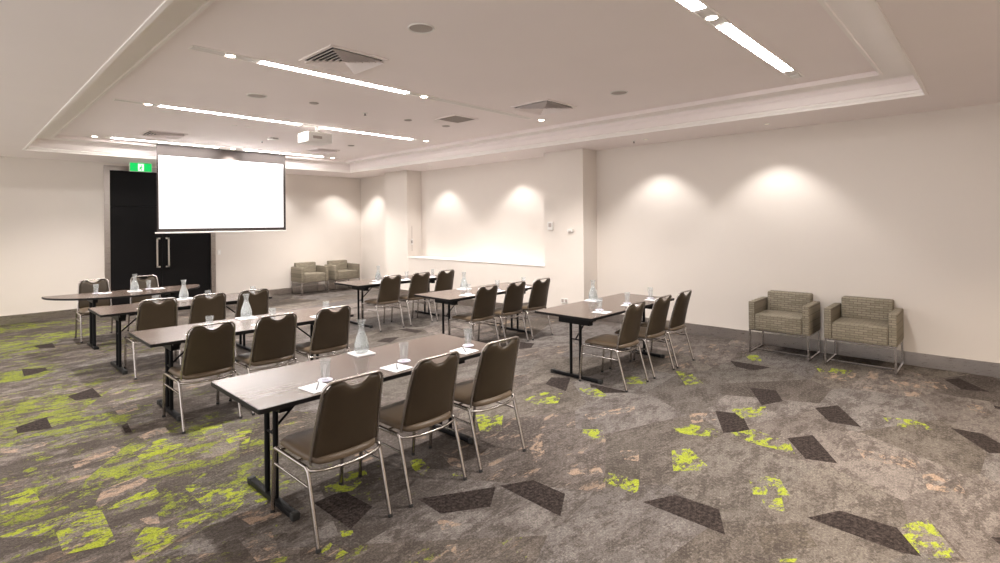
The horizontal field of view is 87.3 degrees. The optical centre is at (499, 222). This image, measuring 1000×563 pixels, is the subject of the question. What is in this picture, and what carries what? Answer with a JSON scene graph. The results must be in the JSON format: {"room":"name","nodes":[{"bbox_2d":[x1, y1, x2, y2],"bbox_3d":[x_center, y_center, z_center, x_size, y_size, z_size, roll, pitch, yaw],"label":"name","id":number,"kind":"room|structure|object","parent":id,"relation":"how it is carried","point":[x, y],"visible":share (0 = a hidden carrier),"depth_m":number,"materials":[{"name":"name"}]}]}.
{"room":"conference room","nodes":[
{"label":"conference room","id":0,"kind":"room"},
{"bbox_2d":[0,156,360,315],"bbox_3d":[-7.309,0.306,10.539,0.120,2.919,10.406,-1,0,44],"label":"wall","id":1,"kind":"structure","parent":0,"point":[52,211],"depth_m":9.92,"materials":[{"name":"paint"}]},
{"bbox_2d":[104,165,215,305],"bbox_3d":[-6.987,0.327,10.856,0.150,2.872,1.974,-1,0,44],"label":"trim","id":2,"kind":"structure","parent":1,"relation":"attached to","point":[107,265],"depth_m":10.14,"materials":[{"name":"silver metal"}]},
{"bbox_2d":[110,170,210,305],"bbox_3d":[-6.985,0.372,10.854,0.135,2.782,1.794,-1,0,44],"label":"door","id":3,"kind":"structure","parent":1,"relation":"in","point":[176,259],"depth_m":10.64,"materials":[{"name":"black laminate"}]},
{"bbox_2d":[0,283,350,324],"bbox_3d":[-7.290,1.689,10.450,0.012,0.154,10.286,-1,0,44],"label":"baseboard","id":4,"kind":"structure","parent":1,"relation":"attached to","point":[60,314],"depth_m":9.64,"materials":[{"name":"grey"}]},
{"bbox_2d":[385,170,544,308],"bbox_3d":[-0.856,0.248,11.139,4.930,2.919,0.406,-1,0,44],"label":"wall","id":5,"kind":"structure","parent":0,"point":[402,188],"depth_m":12.12,"materials":[{"name":"paint"}]},
{"bbox_2d":[407,256,544,266],"bbox_3d":[-0.529,0.790,10.824,4.030,0.020,0.418,-1,0,44],"label":"trim","id":6,"kind":"structure","parent":5,"relation":"on","point":[422,257],"depth_m":10.61,"materials":[{"name":"paint"}]},
{"bbox_2d":[0,288,999,562],"bbox_3d":[-1.821,1.716,5.253,15.100,0.002,10.286,-1,0,44],"label":"floor","id":7,"kind":"structure","parent":0,"point":[731,454],"depth_m":3.66,"materials":[{"name":"carpet"}]},
{"bbox_2d":[75,278,112,342],"bbox_3d":[-6.120,1.321,7.958,0.593,0.875,0.470,-1,0,44],"label":"banquet chair","id":8,"kind":"object","parent":7,"relation":"on","point":[101,285],"visible":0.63,"depth_m":8.07,"materials":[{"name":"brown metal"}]},
{"bbox_2d":[41,284,199,349],"bbox_3d":[-5.394,1.389,7.703,0.850,0.720,1.950,-1,0,44],"label":"table","id":9,"kind":"object","parent":7,"relation":"on","point":[93,299],"visible":0.84,"depth_m":7.44,"materials":[{"name":"brown wood"}]},
{"bbox_2d":[127,275,160,330],"bbox_3d":[-5.659,1.317,8.444,0.593,0.875,0.470,-1,0,43],"label":"banquet chair","id":10,"kind":"object","parent":7,"relation":"on","point":[151,281],"visible":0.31,"depth_m":8.58,"materials":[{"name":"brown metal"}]},
{"bbox_2d":[124,297,181,379],"bbox_3d":[-4.059,1.302,6.130,0.593,0.875,0.470,-1,0,44],"label":"banquet chair","id":11,"kind":"object","parent":7,"relation":"on","point":[150,315],"visible":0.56,"depth_m":5.94,"materials":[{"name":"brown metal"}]},
{"bbox_2d":[88,292,271,374],"bbox_3d":[-4.002,1.376,6.684,0.757,0.720,1.880,-1,0,44],"label":"table","id":12,"kind":"object","parent":7,"relation":"on","point":[117,312],"visible":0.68,"depth_m":6.23,"materials":[{"name":"black wood"}]},
{"bbox_2d":[174,297,194,300],"bbox_3d":[-4.164,1.012,6.903,0.160,0.010,0.220,-1,0,41],"label":"napkin","id":13,"kind":"object","parent":12,"relation":"on","point":[189,298],"visible":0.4,"depth_m":6.90,"materials":[{"name":"white paper"}]},
{"bbox_2d":[174,292,225,361],"bbox_3d":[-3.697,1.299,6.511,0.593,0.875,0.470,-1,0,43],"label":"banquet chair","id":14,"kind":"object","parent":7,"relation":"on","point":[204,309],"visible":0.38,"depth_m":6.32,"materials":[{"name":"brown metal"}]},
{"bbox_2d":[162,321,242,433],"bbox_3d":[-2.627,1.289,4.618,0.593,0.875,0.470,-1,0,43],"label":"banquet chair","id":15,"kind":"object","parent":7,"relation":"on","point":[208,352],"visible":0.98,"depth_m":4.44,"materials":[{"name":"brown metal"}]},
{"bbox_2d":[129,307,353,421],"bbox_3d":[-2.494,1.363,5.244,0.757,0.720,1.880,-1,0,44],"label":"table","id":16,"kind":"object","parent":7,"relation":"on","point":[171,338],"visible":0.58,"depth_m":4.81,"materials":[{"name":"black"}]},
{"bbox_2d":[235,316,257,320],"bbox_3d":[-2.641,0.998,5.457,0.160,0.010,0.170,-1,0,44],"label":"napkin","id":17,"kind":"object","parent":16,"relation":"on","point":[245,317],"visible":1,"depth_m":5.44,"materials":[{"name":"white paper"}]},
{"bbox_2d":[235,288,268,360],"bbox_3d":[-3.335,1.296,6.891,0.593,0.875,0.470,-1,0,44],"label":"banquet chair","id":18,"kind":"object","parent":7,"relation":"on","point":[250,304],"visible":0.44,"depth_m":6.69,"materials":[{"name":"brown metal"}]},
{"bbox_2d":[229,312,297,415],"bbox_3d":[-2.244,1.286,5.020,0.593,0.875,0.470,-1,0,44],"label":"banquet chair","id":19,"kind":"object","parent":7,"relation":"on","point":[274,341],"visible":0.93,"depth_m":4.84,"materials":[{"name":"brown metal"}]},
{"bbox_2d":[291,262,328,295],"bbox_3d":[-4.665,1.367,12.824,0.616,0.750,0.690,-1,0,44],"label":"armchair","id":20,"kind":"object","parent":7,"relation":"on","point":[302,272],"visible":1,"depth_m":12.73,"materials":[{"name":"beige fabric"}]},
{"bbox_2d":[288,305,350,364],"bbox_3d":[-1.852,1.282,5.433,0.593,0.875,0.470,-1,0,43],"label":"banquet chair","id":21,"kind":"object","parent":7,"relation":"on","point":[331,329],"visible":0.9,"depth_m":5.25,"materials":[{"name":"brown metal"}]},
{"bbox_2d":[270,370,392,553],"bbox_3d":[-0.989,1.275,3.061,0.593,0.875,0.470,-1,0,44],"label":"banquet chair","id":22,"kind":"object","parent":7,"relation":"on","point":[347,421],"visible":1,"depth_m":2.88,"materials":[{"name":"brown fabric"}]},
{"bbox_2d":[324,260,359,291],"bbox_3d":[-4.065,1.362,13.455,0.616,0.750,0.690,-1,0,44],"label":"armchair","id":23,"kind":"object","parent":7,"relation":"on","point":[337,269],"visible":0.91,"depth_m":13.35,"materials":[{"name":"beige fabric"}]},
{"bbox_2d":[211,334,501,521],"bbox_3d":[-0.893,1.348,3.705,0.757,0.720,1.880,-1,0,44],"label":"table","id":24,"kind":"object","parent":7,"relation":"on","point":[275,390],"visible":0.8,"depth_m":3.37,"materials":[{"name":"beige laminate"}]},
{"bbox_2d":[298,382,328,393],"bbox_3d":[-1.093,0.987,3.130,0.170,0.004,0.150,-1,0,38],"label":"notepad","id":25,"kind":"object","parent":24,"relation":"on","point":[311,388],"visible":0.66,"depth_m":3.12,"materials":[{"name":"white paper"}]},
{"bbox_2d":[318,377,332,381],"bbox_3d":[-1.093,0.987,3.282,0.092,0.005,0.092,-1,0,44],"label":"coaster","id":26,"kind":"object","parent":24,"relation":"on","point":[325,379],"visible":1,"depth_m":3.28,"materials":[{"name":"white paper"}]},
{"bbox_2d":[347,349,375,357],"bbox_3d":[-1.039,0.984,3.934,0.150,0.010,0.160,-1,0,-44],"label":"napkin","id":27,"kind":"object","parent":24,"relation":"on","point":[357,354],"visible":1,"depth_m":3.91,"materials":[{"name":"white paper"}]},
{"bbox_2d":[380,363,412,372],"bbox_3d":[-0.701,0.984,3.543,0.170,0.004,0.150,-1,0,38],"label":"notepad","id":28,"kind":"object","parent":24,"relation":"on","point":[392,367],"visible":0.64,"depth_m":3.54,"materials":[{"name":"white paper"}]},
{"bbox_2d":[398,359,410,362],"bbox_3d":[-0.680,0.983,3.717,0.092,0.005,0.092,-1,0,44],"label":"coaster","id":29,"kind":"object","parent":24,"relation":"on","point":[400,360],"visible":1,"depth_m":3.71,"materials":[{"name":"white paper"}]},
{"bbox_2d":[450,347,478,354],"bbox_3d":[-0.273,0.980,3.993,0.170,0.004,0.150,-1,0,38],"label":"notepad","id":30,"kind":"object","parent":24,"relation":"on","point":[460,350],"visible":0.76,"depth_m":3.99,"materials":[{"name":"white paper"}]},
{"bbox_2d":[462,344,473,346],"bbox_3d":[-0.253,0.979,4.167,0.092,0.005,0.092,-1,0,44],"label":"coaster","id":31,"kind":"object","parent":24,"relation":"on","point":[464,345],"visible":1,"depth_m":4.15,"materials":[{"name":"white paper"}]},
{"bbox_2d":[360,274,404,331],"bbox_3d":[-1.921,1.283,8.554,0.593,0.875,0.470,-1,0,43],"label":"banquet chair","id":32,"kind":"object","parent":7,"relation":"on","point":[389,290],"visible":1,"depth_m":8.38,"materials":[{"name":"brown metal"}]},
{"bbox_2d":[334,274,438,327],"bbox_3d":[-1.851,1.357,9.165,0.757,0.720,1.880,-1,0,44],"label":"table","id":33,"kind":"object","parent":7,"relation":"on","point":[363,285],"visible":0.7,"depth_m":8.76,"materials":[{"name":"black"}]},
{"bbox_2d":[391,272,432,325],"bbox_3d":[-1.512,1.279,8.985,0.593,0.875,0.470,-1,0,44],"label":"banquet chair","id":34,"kind":"object","parent":7,"relation":"on","point":[419,284],"visible":0.84,"depth_m":8.80,"materials":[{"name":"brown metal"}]},
{"bbox_2d":[358,351,466,507],"bbox_3d":[-0.585,1.271,3.486,0.593,0.875,0.470,-1,0,43],"label":"banquet chair","id":35,"kind":"object","parent":7,"relation":"on","point":[431,389],"visible":0.94,"depth_m":3.30,"materials":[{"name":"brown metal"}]},
{"bbox_2d":[417,269,456,320],"bbox_3d":[-1.129,1.276,9.388,0.593,0.875,0.470,-1,0,43],"label":"banquet chair","id":36,"kind":"object","parent":7,"relation":"on","point":[444,281],"visible":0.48,"depth_m":9.19,"materials":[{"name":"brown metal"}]},
{"bbox_2d":[414,282,531,334],"bbox_3d":[-0.262,1.342,7.614,0.757,0.720,1.880,-1,0,44],"label":"table","id":37,"kind":"object","parent":7,"relation":"on","point":[450,297],"visible":0.43,"depth_m":7.24,"materials":[{"name":"black"}]},
{"bbox_2d":[448,285,500,345],"bbox_3d":[-0.348,1.269,7.059,0.593,0.875,0.470,-1,0,44],"label":"banquet chair","id":38,"kind":"object","parent":7,"relation":"on","point":[485,300],"visible":0.98,"depth_m":6.88,"materials":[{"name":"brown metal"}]},
{"bbox_2d":[428,336,525,472],"bbox_3d":[-0.174,1.267,3.918,0.593,0.875,0.470,-1,0,44],"label":"banquet chair","id":39,"kind":"object","parent":7,"relation":"on","point":[493,382],"visible":0.9,"depth_m":3.72,"materials":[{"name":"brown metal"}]},
{"bbox_2d":[477,281,528,344],"bbox_3d":[0.045,1.265,7.473,0.593,0.875,0.470,-1,0,43],"label":"banquet chair","id":40,"kind":"object","parent":7,"relation":"on","point":[513,300],"visible":0.88,"depth_m":7.29,"materials":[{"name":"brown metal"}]},
{"bbox_2d":[505,278,552,339],"bbox_3d":[0.432,1.262,7.880,0.593,0.875,0.470,-1,0,44],"label":"banquet chair","id":41,"kind":"object","parent":7,"relation":"on","point":[538,295],"visible":0.75,"depth_m":7.68,"materials":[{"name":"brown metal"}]},
{"bbox_2d":[535,293,673,383],"bbox_3d":[1.297,1.328,6.208,0.750,0.720,1.880,-1,0,44],"label":"table","id":42,"kind":"object","parent":7,"relation":"on","point":[580,313],"visible":0.86,"depth_m":5.80,"materials":[{"name":"black"}]},
{"bbox_2d":[584,299,601,301],"bbox_3d":[1.146,0.964,6.452,0.160,0.010,0.160,-1,0,44],"label":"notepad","id":43,"kind":"object","parent":42,"relation":"on","point":[588,300],"visible":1,"depth_m":6.42,"materials":[{"name":"white paper"}]},
{"bbox_2d":[592,310,609,313],"bbox_3d":[1.096,0.968,5.644,0.170,0.004,0.150,-1,0,38],"label":"notepad","id":44,"kind":"object","parent":42,"relation":"on","point":[597,311],"visible":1,"depth_m":5.61,"materials":[{"name":"white paper"}]},
{"bbox_2d":[579,301,648,392],"bbox_3d":[1.205,1.255,5.552,0.593,0.875,0.470,-1,0,43],"label":"banquet chair","id":45,"kind":"object","parent":7,"relation":"on","point":[628,336],"visible":1,"depth_m":5.38,"materials":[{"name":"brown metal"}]},
{"bbox_2d":[609,294,674,378],"bbox_3d":[1.622,1.251,5.991,0.593,0.875,0.470,-1,0,44],"label":"banquet chair","id":46,"kind":"object","parent":7,"relation":"on","point":[655,328],"visible":0.84,"depth_m":5.78,"materials":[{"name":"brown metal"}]},
{"bbox_2d":[633,290,694,368],"bbox_3d":[1.994,1.248,6.382,0.593,0.875,0.470,-1,0,43],"label":"banquet chair","id":47,"kind":"object","parent":7,"relation":"on","point":[677,320],"visible":0.76,"depth_m":6.16,"materials":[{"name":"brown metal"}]},
{"bbox_2d":[749,290,820,361],"bbox_3d":[3.646,1.292,6.706,0.690,0.750,0.616,-1,0,44],"label":"armchair","id":48,"kind":"object","parent":7,"relation":"on","point":[781,312],"visible":1,"depth_m":6.63,"materials":[{"name":"beige fabric"}]},
{"bbox_2d":[824,296,903,375],"bbox_3d":[4.255,1.287,6.127,0.690,0.750,0.616,-1,0,44],"label":"armchair","id":49,"kind":"object","parent":7,"relation":"on","point":[858,320],"visible":1,"depth_m":6.06,"materials":[{"name":"beige fabric"}]},
{"bbox_2d":[0,0,999,177],"bbox_3d":[-1.849,-1.379,5.253,15.340,0.367,10.526,-1,0,44],"label":"ceiling","id":50,"kind":"structure","parent":0,"point":[64,63],"depth_m":4.93,"materials":[{"name":"paint"}]},
{"bbox_2d":[129,162,151,171],"bbox_3d":[-7.002,-1.066,10.210,0.057,0.171,0.370,-1,0,44],"label":"exit sign","id":51,"kind":"object","parent":50,"relation":"attached to","point":[134,167],"visible":1,"depth_m":10.19,"materials":[{"name":"green plastic"}]},
{"bbox_2d":[139,130,187,138],"bbox_3d":[-5.376,-1.392,8.380,0.540,0.035,0.540,-1,0,44],"label":"ceiling vent","id":52,"kind":"object","parent":50,"relation":"in","point":[149,133],"visible":1,"depth_m":8.33,"materials":[{"name":"metal"}]},
{"bbox_2d":[105,137,325,157],"bbox_3d":[-5.128,-1.412,10.034,0.124,0.010,3.920,-1,0,44],"label":"recessed light","id":53,"kind":"object","parent":50,"relation":"in","point":[105,137],"visible":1,"depth_m":9.72,"materials":[{"name":"paint"}]},
{"bbox_2d":[115,138,217,147],"bbox_3d":[-5.862,-1.402,9.262,0.092,0.004,1.630,-1,0,44],"label":"diffuser","id":54,"kind":"object","parent":53,"relation":"attached to","point":[115,138],"depth_m":9.21,"materials":[{"name":"white plastic"}]},
{"bbox_2d":[248,150,321,156],"bbox_3d":[-4.408,-1.415,10.791,0.092,0.004,1.610,-1,0,44],"label":"diffuser","id":55,"kind":"object","parent":53,"relation":"attached to","point":[248,150],"depth_m":10.78,"materials":[{"name":"white plastic"}]},
{"bbox_2d":[152,142,288,233],"bbox_3d":[-5.284,-0.607,10.123,0.100,1.609,2.415,-1,0,44],"label":"projection screen","id":56,"kind":"object","parent":50,"relation":"hanging from","point":[200,189],"visible":1,"depth_m":10.02,"materials":[{"name":"white fabric"}]},
{"bbox_2d":[224,53,236,57],"bbox_3d":[-2.321,-1.434,4.511,0.104,0.016,0.104,-1,0,44],"label":"recessed light","id":57,"kind":"object","parent":50,"relation":"in","point":[227,55],"visible":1,"depth_m":4.50,"materials":[{"name":"white plastic"}]},
{"bbox_2d":[247,93,266,97],"bbox_3d":[-2.750,-1.429,5.932,0.212,0.010,0.212,-1,0,44],"label":"ceiling speaker","id":58,"kind":"object","parent":50,"relation":"attached to","point":[253,95],"visible":1,"depth_m":5.91,"materials":[{"name":"white plastic"}]},
{"bbox_2d":[112,98,416,139],"bbox_3d":[-2.976,-1.431,7.610,0.124,0.010,4.310,-1,0,44],"label":"recessed light","id":59,"kind":"object","parent":50,"relation":"in","point":[114,99],"visible":1,"depth_m":7.19,"materials":[{"name":"paint"}]},
{"bbox_2d":[160,105,299,124],"bbox_3d":[-3.531,-1.423,7.026,0.092,0.004,1.760,-1,0,44],"label":"diffuser","id":60,"kind":"object","parent":59,"relation":"attached to","point":[165,106],"depth_m":6.91,"materials":[{"name":"white plastic"}]},
{"bbox_2d":[326,128,410,139],"bbox_3d":[-2.084,-1.436,8.548,0.092,0.004,1.580,-1,0,44],"label":"diffuser","id":61,"kind":"object","parent":59,"relation":"attached to","point":[326,128],"depth_m":8.47,"materials":[{"name":"white plastic"}]},
{"bbox_2d":[298,127,331,145],"bbox_3d":[-2.793,-1.306,7.883,0.397,0.253,0.383,-1,0,44],"label":"projector","id":62,"kind":"object","parent":50,"relation":"hanging from","point":[318,138],"visible":1,"depth_m":7.76,"materials":[{"name":"white plastic"}]},
{"bbox_2d":[305,148,339,153],"bbox_3d":[-3.518,-1.409,10.393,0.480,0.035,0.480,-1,0,44],"label":"ceiling vent","id":63,"kind":"object","parent":50,"relation":"in","point":[315,150],"visible":1,"depth_m":10.34,"materials":[{"name":"metal"}]},
{"bbox_2d":[299,44,388,73],"bbox_3d":[-1.384,-1.428,4.655,0.560,0.035,0.560,-1,0,44],"label":"ceiling vent","id":64,"kind":"object","parent":50,"relation":"in","point":[333,57],"visible":1,"depth_m":4.62,"materials":[{"name":"metal"}]},
{"bbox_2d":[188,45,532,119],"bbox_3d":[-1.053,-1.449,5.844,0.124,0.010,4.300,-1,0,44],"label":"recessed light","id":65,"kind":"object","parent":50,"relation":"in","point":[192,47],"visible":1,"depth_m":5.25,"materials":[{"name":"paint"}]},
{"bbox_2d":[260,61,408,93],"bbox_3d":[-1.591,-1.440,5.279,0.092,0.004,1.600,-1,0,44],"label":"diffuser","id":66,"kind":"object","parent":65,"relation":"attached to","point":[268,63],"depth_m":5.17,"materials":[{"name":"white plastic"}]},
{"bbox_2d":[438,99,527,118],"bbox_3d":[-0.165,-1.453,6.779,0.092,0.004,1.580,-1,0,44],"label":"diffuser","id":67,"kind":"object","parent":65,"relation":"attached to","point":[441,100],"depth_m":6.69,"materials":[{"name":"white"}]},
{"bbox_2d":[407,23,434,33],"bbox_3d":[-0.591,-1.449,3.922,0.202,0.010,0.202,-1,0,44],"label":"ceiling speaker","id":68,"kind":"object","parent":50,"relation":"attached to","point":[420,28],"visible":1,"depth_m":3.91,"materials":[{"name":"white plastic"}]},
{"bbox_2d":[434,114,477,123],"bbox_3d":[-0.611,-1.447,7.355,0.440,0.011,0.440,-1,0,44],"label":"ceiling vent","id":69,"kind":"object","parent":50,"relation":"in","point":[454,118],"visible":1,"depth_m":7.33,"materials":[{"name":"metal"}]},
{"bbox_2d":[438,116,473,122],"bbox_3d":[-0.611,-1.446,7.355,0.366,0.007,0.380,-1,0,44],"label":"grille","id":70,"kind":"object","parent":69,"relation":"attached to","point":[453,119],"depth_m":7.36,"materials":[{"name":"beige metal"}]},
{"bbox_2d":[510,99,576,114],"bbox_3d":[0.553,-1.446,6.635,0.600,0.035,0.600,-1,0,44],"label":"ceiling vent","id":71,"kind":"object","parent":50,"relation":"in","point":[546,106],"visible":1,"depth_m":6.59,"materials":[{"name":"metal"}]},
{"bbox_2d":[610,90,627,94],"bbox_3d":[1.350,-1.466,5.945,0.202,0.010,0.202,-1,0,44],"label":"ceiling speaker","id":72,"kind":"object","parent":50,"relation":"attached to","point":[618,92],"visible":1,"depth_m":5.92,"materials":[{"name":"white plastic"}]},
{"bbox_2d":[704,14,718,20],"bbox_3d":[1.518,-1.469,3.760,0.104,0.016,0.104,-1,0,44],"label":"recessed light","id":73,"kind":"object","parent":50,"relation":"in","point":[712,17],"visible":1,"depth_m":3.75,"materials":[{"name":"white plastic"}]},
{"bbox_2d":[674,0,804,78],"bbox_3d":[1.445,-1.471,3.683,0.124,0.010,4.670,-1,0,44],"label":"recessed light","id":74,"kind":"object","parent":50,"relation":"in","point":[699,8],"visible":0.95,"depth_m":4.13,"materials":[{"name":"paint"}]},
{"bbox_2d":[677,0,705,10],"bbox_3d":[0.798,-1.462,3.002,0.092,0.004,1.670,-1,0,44],"label":"diffuser","id":75,"kind":"object","parent":74,"relation":"attached to","point":[691,5],"depth_m":3.53,"materials":[{"name":"white plastic"}]},
{"bbox_2d":[717,24,792,71],"bbox_3d":[2.241,-1.475,4.521,0.092,0.004,1.660,-1,0,44],"label":"diffuser","id":76,"kind":"object","parent":74,"relation":"attached to","point":[732,31],"depth_m":4.39,"materials":[{"name":"white plastic"}]},
{"bbox_2d":[790,74,800,78],"bbox_3d":[2.995,-1.478,5.315,0.080,0.012,0.110,-1,0,44],"label":"sensor","id":77,"kind":"object","parent":50,"relation":"attached to","point":[796,75],"visible":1,"depth_m":5.29,"materials":[{"name":"white plastic"}]},
{"bbox_2d":[544,148,597,307],"bbox_3d":[1.230,0.229,9.156,0.825,2.919,0.406,-1,0,44],"label":"column","id":78,"kind":"structure","parent":0,"point":[570,187],"depth_m":8.94,"materials":[{"name":"paint"}]},
{"bbox_2d":[547,222,552,229],"bbox_3d":[0.883,0.065,9.181,0.110,0.145,0.033,-1,0,44],"label":"thermostat","id":79,"kind":"object","parent":78,"relation":"attached to","point":[550,224],"visible":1,"depth_m":9.16,"materials":[{"name":"white plastic"}]},
{"bbox_2d":[561,298,567,303],"bbox_3d":[1.106,1.348,8.991,0.140,0.085,0.018,-1,0,44],"label":"power outlet","id":80,"kind":"object","parent":78,"relation":"attached to","point":[563,300],"visible":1,"depth_m":8.98,"materials":[{"name":"white plastic"}]},
{"bbox_2d":[360,103,999,362],"bbox_3d":[1.750,0.225,9.025,15.100,2.919,0.120,-1,0,44],"label":"wall","id":81,"kind":"structure","parent":0,"point":[904,209],"depth_m":6.99,"materials":[{"name":"paint"}]},
{"bbox_2d":[370,286,999,377],"bbox_3d":[1.577,1.609,8.830,15.100,0.154,0.418,-1,0,44],"label":"baseboard","id":82,"kind":"structure","parent":81,"relation":"attached to","point":[992,369],"depth_m":6.54,"materials":[{"name":"grey wood"}]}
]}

